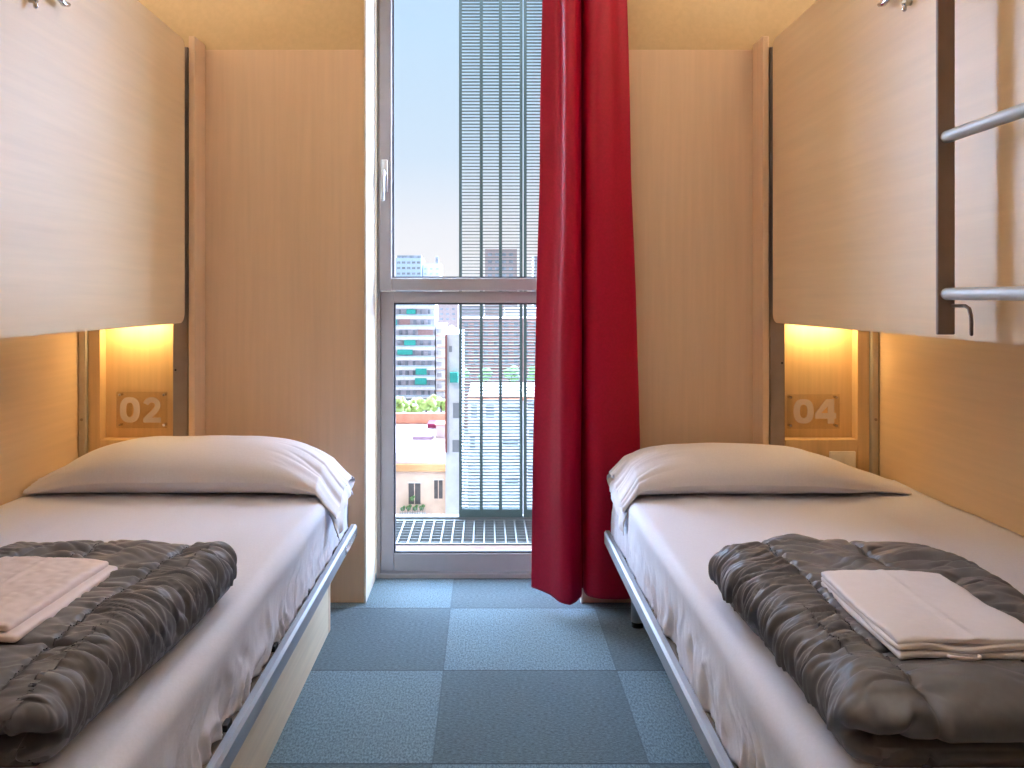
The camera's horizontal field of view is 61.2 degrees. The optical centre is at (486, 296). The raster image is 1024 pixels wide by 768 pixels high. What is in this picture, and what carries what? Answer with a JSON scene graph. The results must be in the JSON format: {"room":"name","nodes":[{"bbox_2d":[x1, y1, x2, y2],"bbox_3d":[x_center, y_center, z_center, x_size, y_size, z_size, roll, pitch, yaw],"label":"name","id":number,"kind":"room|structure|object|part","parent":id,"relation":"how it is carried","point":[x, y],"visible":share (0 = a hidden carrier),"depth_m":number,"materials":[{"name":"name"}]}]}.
{"room":"dormitory","nodes":[
{"label":"dormitory","id":0,"kind":"room"},
{"bbox_2d":[138,0,816,573],"bbox_3d":[-0.028,-0.233,3.280,2.800,2.620,0.440,0,0,0],"label":"wall","id":1,"kind":"structure","parent":0,"point":[218,24],"depth_m":3.06,"materials":[{"name":"beige paint"}]},
{"bbox_2d":[205,50,363,602],"bbox_3d":[-0.718,0.103,3.055,0.570,1.948,0.010,0,0,0],"label":"wall panel","id":2,"kind":"object","parent":1,"relation":"attached to","point":[284,129],"visible":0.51,"depth_m":3.05,"materials":[{"name":"brown wood"}]},
{"bbox_2d":[364,0,374,602],"bbox_3d":[-0.429,-0.133,3.172,0.008,2.420,0.255,0,0,0],"label":"window reveal","id":3,"kind":"structure","parent":1,"relation":"in","point":[369,5],"depth_m":3.11,"materials":[{"name":"white paint"}]},
{"bbox_2d":[376,0,536,577],"bbox_3d":[-0.048,-0.133,3.314,0.753,2.420,0.132,0,0,0],"label":"window","id":4,"kind":"structure","parent":1,"relation":"in","point":[391,291],"depth_m":3.31,"materials":[{"name":"metal"}]},
{"bbox_3d":[-0.390,-0.442,3.273,0.026,0.162,0.052,0,0,0],"label":"handle","id":5,"kind":"part","parent":4,"relation":"part of","materials":[{"name":"metal"}]},
{"bbox_3d":[-0.048,-0.666,3.329,0.729,1.284,0.062,0,0,0],"label":"sash","id":6,"kind":"part","parent":4,"relation":"part of","materials":[{"name":"metal"}]},
{"bbox_3d":[-0.048,0.514,3.343,0.717,1.073,0.054,0,0,0],"label":"frame","id":7,"kind":"part","parent":4,"relation":"part of","materials":[{"name":"metal"}]},
{"bbox_2d":[459,0,522,516],"bbox_3d":[0.018,-0.320,4.204,0.308,2.767,0.035,0,0,0],"label":"shutter","id":8,"kind":"object","parent":1,"relation":"attached to","point":[464,511],"visible":0.92,"depth_m":4.19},
{"bbox_2d":[524,0,541,516],"bbox_3d":[0.331,-0.320,4.204,0.306,2.767,0.035,0,0,0],"label":"shutter","id":9,"kind":"object","parent":1,"relation":"attached to","point":[527,509],"visible":0.34,"depth_m":4.19,"materials":[{"name":"grey metal"}]},
{"bbox_3d":[0.331,-0.320,4.205,0.306,2.767,0.032,0,0,0],"label":"shutter frame","id":10,"kind":"part","parent":9,"relation":"part of","materials":[{"name":"grey metal"}]},
{"bbox_2d":[583,50,752,602],"bbox_3d":[0.642,0.103,3.055,0.609,1.948,0.010,0,0,0],"label":"wall panel","id":11,"kind":"object","parent":1,"relation":"attached to","point":[691,111],"visible":0.34,"depth_m":3.05,"materials":[{"name":"brown wood"}]},
{"bbox_3d":[0.000,10.477,-1.242,12.000,37.200,9.515,0,0,0],"label":"facade","id":12,"kind":"object","parent":1,"relation":"attached to","visible":0},
{"bbox_2d":[396,545,531,549],"bbox_3d":[0.100,1.109,3.647,3.400,0.055,0.255,0,0,0],"label":"window ledge","id":13,"kind":"object","parent":12,"relation":"attached to","point":[398,547],"visible":0.02,"depth_m":3.74,"materials":[{"name":"grey metal"}]},
{"bbox_2d":[396,520,531,544],"bbox_3d":[0.100,1.092,3.985,3.400,0.030,0.410,0,0,0],"label":"walkway grating","id":14,"kind":"object","parent":13,"relation":"attached to","point":[408,532],"visible":0.17,"depth_m":4.01,"materials":[{"name":"grey metal"}]},
{"bbox_2d":[396,514,531,519],"bbox_3d":[0.100,1.121,4.223,3.400,0.112,0.055,0,0,0],"label":"kerb","id":15,"kind":"object","parent":14,"relation":"attached to","point":[398,516],"visible":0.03,"depth_m":4.20,"materials":[{"name":"white concrete"}]},
{"bbox_3d":[0.010,-1.306,3.022,1.220,0.035,0.074,0,0,0],"label":"rail","id":16,"kind":"object","parent":1,"relation":"attached to","visible":0},
{"bbox_2d":[531,0,639,604],"bbox_3d":[0.346,-0.121,2.987,0.381,2.325,0.109,0,0,0],"label":"curtain","id":17,"kind":"object","parent":16,"relation":"hanging from","point":[586,387],"visible":0.95,"depth_m":2.96,"materials":[{"name":"red fabric"}]},
{"bbox_2d":[265,574,710,767],"bbox_3d":[0.000,1.137,0.860,3.100,0.120,5.120,0,0,0],"label":"floor","id":18,"kind":"structure","parent":0,"point":[423,672],"depth_m":2.38,"materials":[{"name":"blue carpet"}]},
{"bbox_2d":[0,36,204,505],"bbox_3d":[-1.202,0.096,1.988,0.423,1.962,2.117,0,0,0],"label":"wall panel","id":19,"kind":"object","parent":18,"relation":"on","point":[60,402],"visible":0.27,"depth_m":2.94,"materials":[{"name":"brown wood"}]},
{"bbox_3d":[-1.401,0.112,1.988,0.024,1.930,2.115,0,0,0],"label":"bed wall panel","id":20,"kind":"part","parent":19,"relation":"part of","materials":[{"name":"brown wood"}]},
{"bbox_2d":[0,0,184,337],"bbox_3d":[-1.110,-0.391,1.942,0.236,0.955,1.965,0,0,0],"label":"bunk","id":21,"kind":"object","parent":19,"relation":"attached to","point":[92,92],"visible":1,"depth_m":2.22,"materials":[{"name":"brown wood"}]},
{"bbox_3d":[-1.010,-0.697,2.039,0.036,0.023,0.069,0,0,0],"label":"latch lever","id":22,"kind":"part","parent":21,"relation":"part of","materials":[{"name":"silver metal"}]},
{"bbox_2d":[100,437,141,447],"bbox_3d":[-1.196,0.631,2.978,0.247,0.291,0.051,0,0,0],"label":"niche shelf","id":23,"kind":"object","parent":19,"relation":"attached to","point":[104,441],"depth_m":2.95,"materials":[{"name":"brown wood"}]},
{"bbox_2d":[118,393,166,425],"bbox_3d":[-1.190,0.389,2.993,0.174,0.124,0.022,0,0,0],"label":"number plate","id":24,"kind":"object","parent":19,"relation":"attached to","point":[148,418],"visible":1,"depth_m":2.98,"materials":[{"name":"plastic"}]},
{"bbox_3d":[-1.046,0.112,2.965,0.051,1.930,0.030,0,0,0],"label":"metal post","id":25,"kind":"part","parent":19,"relation":"part of","materials":[{"name":"metal"}]},
{"bbox_3d":[-1.001,0.096,2.991,0.022,1.962,0.112,0,0,0],"label":"panel","id":26,"kind":"part","parent":19,"relation":"part of","materials":[{"name":"brown wood"}]},
{"bbox_2d":[202,524,356,767],"bbox_3d":[-0.913,0.922,1.930,0.950,0.310,2.000,0,0,0],"label":"frame","id":27,"kind":"object","parent":18,"relation":"on","point":[235,729],"visible":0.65,"depth_m":1.80,"materials":[{"name":"metal"}]},
{"bbox_2d":[0,493,348,767],"bbox_3d":[-0.924,0.688,1.927,0.928,0.190,1.985,0,0,0],"label":"sheet","id":28,"kind":"object","parent":27,"relation":"on","point":[171,716],"visible":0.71,"depth_m":1.91,"materials":[{"name":"white fabric"}]},
{"bbox_2d":[0,540,236,766],"bbox_3d":[-0.746,0.531,1.401,0.511,0.125,0.734,0,0,0],"label":"duvet","id":29,"kind":"object","parent":28,"relation":"on","point":[64,672],"visible":0.84,"depth_m":1.27,"materials":[{"name":"grey fabric"}]},
{"bbox_2d":[0,556,117,642],"bbox_3d":[-0.767,0.471,1.374,0.238,0.034,0.348,0,0,0],"label":"folded towel","id":30,"kind":"object","parent":29,"relation":"on","point":[33,589],"visible":1,"depth_m":1.39,"materials":[{"name":"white fabric"}]},
{"bbox_2d":[22,435,354,540],"bbox_3d":[-0.905,0.577,2.725,0.951,0.275,0.397,0,0,0],"label":"pillow","id":31,"kind":"object","parent":28,"relation":"on","point":[209,463],"visible":1,"depth_m":2.58,"materials":[{"name":"white fabric"}]},
{"bbox_2d":[230,585,329,767],"bbox_3d":[-0.947,0.948,1.875,0.882,0.258,1.850,0,0,0],"label":"base panel","id":32,"kind":"object","parent":18,"relation":"on","point":[259,744],"visible":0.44,"depth_m":2.17,"materials":[{"name":"brown wood"}]},
{"bbox_2d":[604,530,738,767],"bbox_3d":[0.859,0.922,1.891,0.947,0.309,1.922,0,0,0],"label":"frame","id":33,"kind":"object","parent":18,"relation":"on","point":[702,723],"visible":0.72,"depth_m":1.84,"materials":[{"name":"metal"}]},
{"bbox_3d":[0.492,0.937,2.830,0.043,0.244,0.043,0,0,0],"label":"leg","id":34,"kind":"part","parent":33,"relation":"part of","materials":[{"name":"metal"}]},
{"bbox_2d":[611,480,1023,767],"bbox_3d":[0.867,0.687,1.893,0.930,0.191,1.915,0,0,0],"label":"sheet","id":35,"kind":"object","parent":33,"relation":"on","point":[762,718],"visible":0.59,"depth_m":2.02,"materials":[{"name":"white fabric"}]},
{"bbox_2d":[607,443,911,535],"bbox_3d":[0.832,0.580,2.725,0.902,0.235,0.394,0,0,0],"label":"pillow","id":36,"kind":"object","parent":35,"relation":"on","point":[690,468],"visible":1,"depth_m":2.58,"materials":[{"name":"white fabric"}]},
{"bbox_2d":[708,534,1023,766],"bbox_3d":[0.674,0.531,1.402,0.488,0.126,0.735,0,0,0],"label":"duvet","id":37,"kind":"object","parent":35,"relation":"on","point":[884,710],"visible":0.71,"depth_m":1.16,"materials":[{"name":"grey fabric"}]},
{"bbox_2d":[821,569,1023,660],"bbox_3d":[0.661,0.473,1.297,0.222,0.031,0.336,0,0,0],"label":"folded towel","id":38,"kind":"object","parent":37,"relation":"on","point":[914,614],"visible":1,"depth_m":1.25,"materials":[{"name":"fabric"}]},
{"bbox_3d":[0.633,0.475,1.142,0.045,0.008,0.021,0,0,0],"label":"tie cord","id":39,"kind":"part","parent":38,"relation":"part of","materials":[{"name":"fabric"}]},
{"bbox_2d":[753,36,1023,535],"bbox_3d":[1.145,0.096,1.988,0.423,1.962,2.117,0,0,0],"label":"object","id":40,"kind":"object","parent":18,"relation":"on","point":[942,419],"visible":0.26,"depth_m":2.87,"materials":[{"name":"brown wood"}]},
{"bbox_3d":[0.945,0.096,2.991,0.022,1.962,0.112,0,0,0],"label":"panel","id":41,"kind":"part","parent":40,"relation":"part of","materials":[{"name":"brown wood"}]},
{"bbox_3d":[0.990,0.112,2.965,0.051,1.930,0.030,0,0,0],"label":"metal post","id":42,"kind":"part","parent":40,"relation":"part of","materials":[{"name":"brown metal"}]},
{"bbox_2d":[787,395,837,426],"bbox_3d":[1.125,0.395,2.993,0.179,0.117,0.022,0,0,0],"label":"number plate","id":43,"kind":"object","parent":40,"relation":"attached to","point":[829,403],"visible":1,"depth_m":2.98,"materials":[{"name":"plastic"}]},
{"bbox_2d":[785,437,856,467],"bbox_3d":[1.139,0.631,2.978,0.247,0.291,0.051,0,0,0],"label":"niche shelf","id":44,"kind":"object","parent":40,"relation":"attached to","point":[818,445],"depth_m":2.95,"materials":[{"name":"brown wood"}]},
{"bbox_2d":[829,451,855,467],"bbox_3d":[1.209,0.557,2.945,0.089,0.065,0.012,0,0,0],"label":"power outlet","id":45,"kind":"object","parent":40,"relation":"attached to","point":[848,458],"visible":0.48,"depth_m":2.94,"materials":[{"name":"plastic"}]},
{"bbox_2d":[773,0,1023,344],"bbox_3d":[1.054,-0.391,1.942,0.236,0.955,1.965,0,0,0],"label":"bunk","id":46,"kind":"object","parent":40,"relation":"attached to","point":[854,81],"visible":1,"depth_m":2.08,"materials":[{"name":"brown wood"}]},
{"bbox_3d":[0.954,-0.701,2.053,0.036,0.023,0.069,0,0,0],"label":"latch lever","id":47,"kind":"part","parent":46,"relation":"part of","materials":[{"name":"silver metal"}]},
{"bbox_2d":[936,0,1023,335],"bbox_3d":[0.924,-0.395,1.504,0.078,0.937,0.413,0,0,0],"label":"ladder","id":48,"kind":"object","parent":46,"relation":"hanging from","point":[947,133],"visible":1,"depth_m":1.70,"materials":[{"name":"silver metal"}]},
{"bbox_3d":[1.345,0.112,1.988,0.024,1.930,2.115,0,0,0],"label":"bed wall panel","id":49,"kind":"part","parent":40,"relation":"part of","materials":[{"name":"brown wood"}]},
{"label":"outside","id":50,"kind":"structure","parent":0,"visible":0},
{"bbox_2d":[401,314,484,505],"bbox_3d":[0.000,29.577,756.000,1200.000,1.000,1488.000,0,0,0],"label":"ground","id":51,"kind":"structure","parent":50,"point":[407,399],"depth_m":171.90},
{"bbox_2d":[396,396,404,412],"bbox_3d":[-12.303,20.994,115.979,2.700,16.171,2.632,0,0,0],"label":"tree","id":52,"kind":"object","parent":51,"relation":"on","point":[399,400],"visible":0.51,"depth_m":115.30,"materials":[{"name":"green plant"}]},
{"bbox_2d":[396,255,423,276],"bbox_3d":[-37.950,4.426,429.900,12.367,49.301,20.200,0,0,0],"label":"office tower","id":53,"kind":"structure","parent":51,"relation":"on","point":[406,265],"depth_m":420.00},
{"bbox_2d":[403,398,418,412],"bbox_3d":[-10.694,21.528,121.074,2.719,15.104,2.421,0,0,0],"label":"tree","id":54,"kind":"object","parent":51,"relation":"on","point":[409,407],"visible":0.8,"depth_m":120.51,"materials":[{"name":"green plant"}]},
{"bbox_2d":[396,305,437,397],"bbox_3d":[-24.076,15.445,258.125,18.245,33.776,19.750,0,0,0],"label":"apartment block","id":55,"kind":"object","parent":51,"relation":"on","point":[415,324],"visible":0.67,"depth_m":248.47,"materials":[{"name":"white concrete"}]},
{"bbox_3d":[-24.076,28.349,248.550,18.245,0.462,0.100,0,0,0],"label":"balcony panel","id":56,"kind":"part","parent":55,"relation":"part of","materials":[{"name":"white concrete"}]},
{"bbox_3d":[-24.076,25.606,248.550,18.245,0.462,0.100,0,0,0],"label":"balcony panel","id":57,"kind":"part","parent":55,"relation":"part of","materials":[{"name":"white concrete"}]},
{"bbox_3d":[-24.076,22.719,248.550,18.245,0.462,0.100,0,0,0],"label":"balcony panel","id":58,"kind":"part","parent":55,"relation":"part of","materials":[{"name":"white concrete"}]},
{"bbox_3d":[-24.076,19.861,248.550,18.245,0.462,0.100,0,0,0],"label":"balcony panel","id":59,"kind":"part","parent":55,"relation":"part of","materials":[{"name":"white concrete"}]},
{"bbox_3d":[-24.076,17.090,248.550,18.245,0.462,0.100,0,0,0],"label":"balcony panel","id":60,"kind":"part","parent":55,"relation":"part of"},
{"bbox_3d":[-24.076,14.174,248.550,18.245,0.462,0.100,0,0,0],"label":"balcony panel","id":61,"kind":"part","parent":55,"relation":"part of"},
{"bbox_3d":[-24.076,11.201,248.550,18.245,0.462,0.100,0,0,0],"label":"balcony panel","id":62,"kind":"part","parent":55,"relation":"part of","materials":[{"name":"white concrete"}]},
{"bbox_3d":[-24.076,8.227,248.550,18.245,0.462,0.100,0,0,0],"label":"balcony panel","id":63,"kind":"part","parent":55,"relation":"part of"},
{"bbox_3d":[-24.076,5.254,248.550,18.245,0.462,0.100,0,0,0],"label":"balcony panel","id":64,"kind":"part","parent":55,"relation":"part of","materials":[{"name":"white concrete"}]},
{"bbox_3d":[-24.076,2.223,248.550,18.245,0.462,0.100,0,0,0],"label":"balcony panel","id":65,"kind":"part","parent":55,"relation":"part of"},
{"bbox_2d":[396,413,444,513],"bbox_3d":[-7.555,20.815,82.050,8.654,16.524,25.900,0,0,0],"label":"building","id":66,"kind":"structure","parent":51,"relation":"on","point":[421,475],"depth_m":70.00,"materials":[{"name":"concrete"}]},
{"bbox_3d":[-7.555,13.753,69.975,8.654,0.600,0.650,0,0,0],"label":"cornice","id":67,"kind":"part","parent":66,"relation":"part of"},
{"bbox_2d":[412,432,433,439],"bbox_3d":[-6.281,13.725,85.280,1.891,0.410,2.640,0,0,0],"label":"shade","id":68,"kind":"object","parent":66,"relation":"on","point":[417,435],"visible":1,"depth_m":83.96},
{"bbox_2d":[427,420,441,427],"bbox_3d":[-5.543,13.590,92.280,1.419,0.505,2.640,0,0,0],"label":"shade","id":69,"kind":"object","parent":66,"relation":"on","point":[431,424],"visible":0.56,"depth_m":91.14,"materials":[{"name":"pink fabric"}]},
{"bbox_2d":[435,421,444,437],"bbox_3d":[-4.515,13.153,86.000,1.182,1.380,2.400,0,0,0],"label":"shed","id":70,"kind":"object","parent":66,"relation":"on","point":[440,425],"visible":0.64,"depth_m":84.99,"materials":[{"name":"ceramic"}]},
{"bbox_2d":[416,394,436,412],"bbox_3d":[-8.111,21.076,115.968,2.951,16.006,2.449,0,0,0],"label":"tree","id":71,"kind":"object","parent":51,"relation":"on","point":[426,405],"visible":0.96,"depth_m":115.24,"materials":[{"name":"green plant"}]},
{"bbox_2d":[423,257,441,276],"bbox_3d":[-27.222,4.624,432.900,8.421,48.906,18.200,0,0,0],"label":"office tower","id":72,"kind":"structure","parent":51,"relation":"on","point":[429,270],"depth_m":424.01,"materials":[{"name":"white concrete"}]},
{"bbox_2d":[431,397,444,412],"bbox_3d":[-6.489,21.526,121.329,2.842,15.108,1.846,0,0,0],"label":"tree","id":73,"kind":"object","parent":51,"relation":"on","point":[440,402],"visible":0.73,"depth_m":120.86,"materials":[{"name":"green plant"}]},
{"bbox_2d":[436,323,447,397],"bbox_3d":[-13.279,18.436,254.750,2.887,21.282,10.500,0,0,0],"label":"apartment wing","id":74,"kind":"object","parent":51,"relation":"on","point":[440,327],"visible":0.8,"depth_m":250.00},
{"bbox_2d":[438,305,458,327],"bbox_3d":[-13.684,15.578,307.400,7.275,26.998,15.200,0,0,0],"label":"tower","id":75,"kind":"structure","parent":51,"relation":"on","point":[449,314],"depth_m":300.01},
{"bbox_2d":[444,325,463,513],"bbox_3d":[-2.708,15.644,71.750,1.300,26.866,12.500,0,0,0],"label":"building","id":76,"kind":"structure","parent":51,"relation":"on","point":[451,333],"depth_m":66.00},
{"bbox_2d":[462,305,483,316],"bbox_3d":[-3.718,15.734,237.000,5.843,26.687,14.000,0,0,0],"label":"block","id":77,"kind":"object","parent":51,"relation":"on","point":[463,305],"visible":0.21,"depth_m":230.03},
{"bbox_2d":[477,368,492,382],"bbox_3d":[-0.257,18.588,99.938,1.890,20.979,1.890,0,0,0],"label":"tree","id":78,"kind":"object","parent":51,"relation":"on","point":[483,368],"visible":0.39,"depth_m":99.44,"materials":[{"name":"green plant"}]},
{"bbox_2d":[462,317,535,428],"bbox_3d":[4.607,16.842,196.900,21.062,24.470,14.200,0,0,0],"label":"block","id":79,"kind":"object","parent":51,"relation":"on","point":[465,330],"visible":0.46,"depth_m":190.00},
{"bbox_2d":[468,383,533,513],"bbox_3d":[2.919,19.054,85.750,9.305,20.046,14.500,0,0,0],"label":"house","id":80,"kind":"structure","parent":51,"relation":"on","point":[523,383],"depth_m":78.99,"materials":[{"name":"concrete"}]},
{"bbox_2d":[485,249,516,316],"bbox_3d":[6.143,4.007,389.900,14.042,50.139,20.200,0,0,0],"label":"slab tower","id":81,"kind":"structure","parent":51,"relation":"on","point":[487,251],"depth_m":379.99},
{"bbox_2d":[503,366,518,382],"bbox_3d":[2.823,18.491,99.953,1.860,21.173,2.142,0,0,0],"label":"tree","id":82,"kind":"object","parent":51,"relation":"on","point":[511,366],"visible":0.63,"depth_m":99.22,"materials":[{"name":"green plant"}]},
{"bbox_2d":[504,307,535,316],"bbox_3d":[10.947,16.063,247.000,11.917,26.028,14.000,0,0,0],"label":"block","id":83,"kind":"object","parent":51,"relation":"on","point":[504,307],"visible":0.14,"depth_m":240.01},
{"bbox_2d":[527,366,534,382],"bbox_3d":[5.601,18.420,99.879,2.128,21.315,1.355,0,0,0],"label":"tree","id":84,"kind":"object","parent":51,"relation":"on","point":[530,366],"visible":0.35,"depth_m":99.49,"materials":[{"name":"green plant"}]},
{"bbox_2d":[532,256,536,305],"bbox_3d":[24.492,4.596,430.000,3.395,48.962,20.000,0,0,0],"label":"slab tower","id":85,"kind":"structure","parent":51,"relation":"on","point":[533,265],"depth_m":420.00,"materials":[{"name":"white concrete"}]}
]}

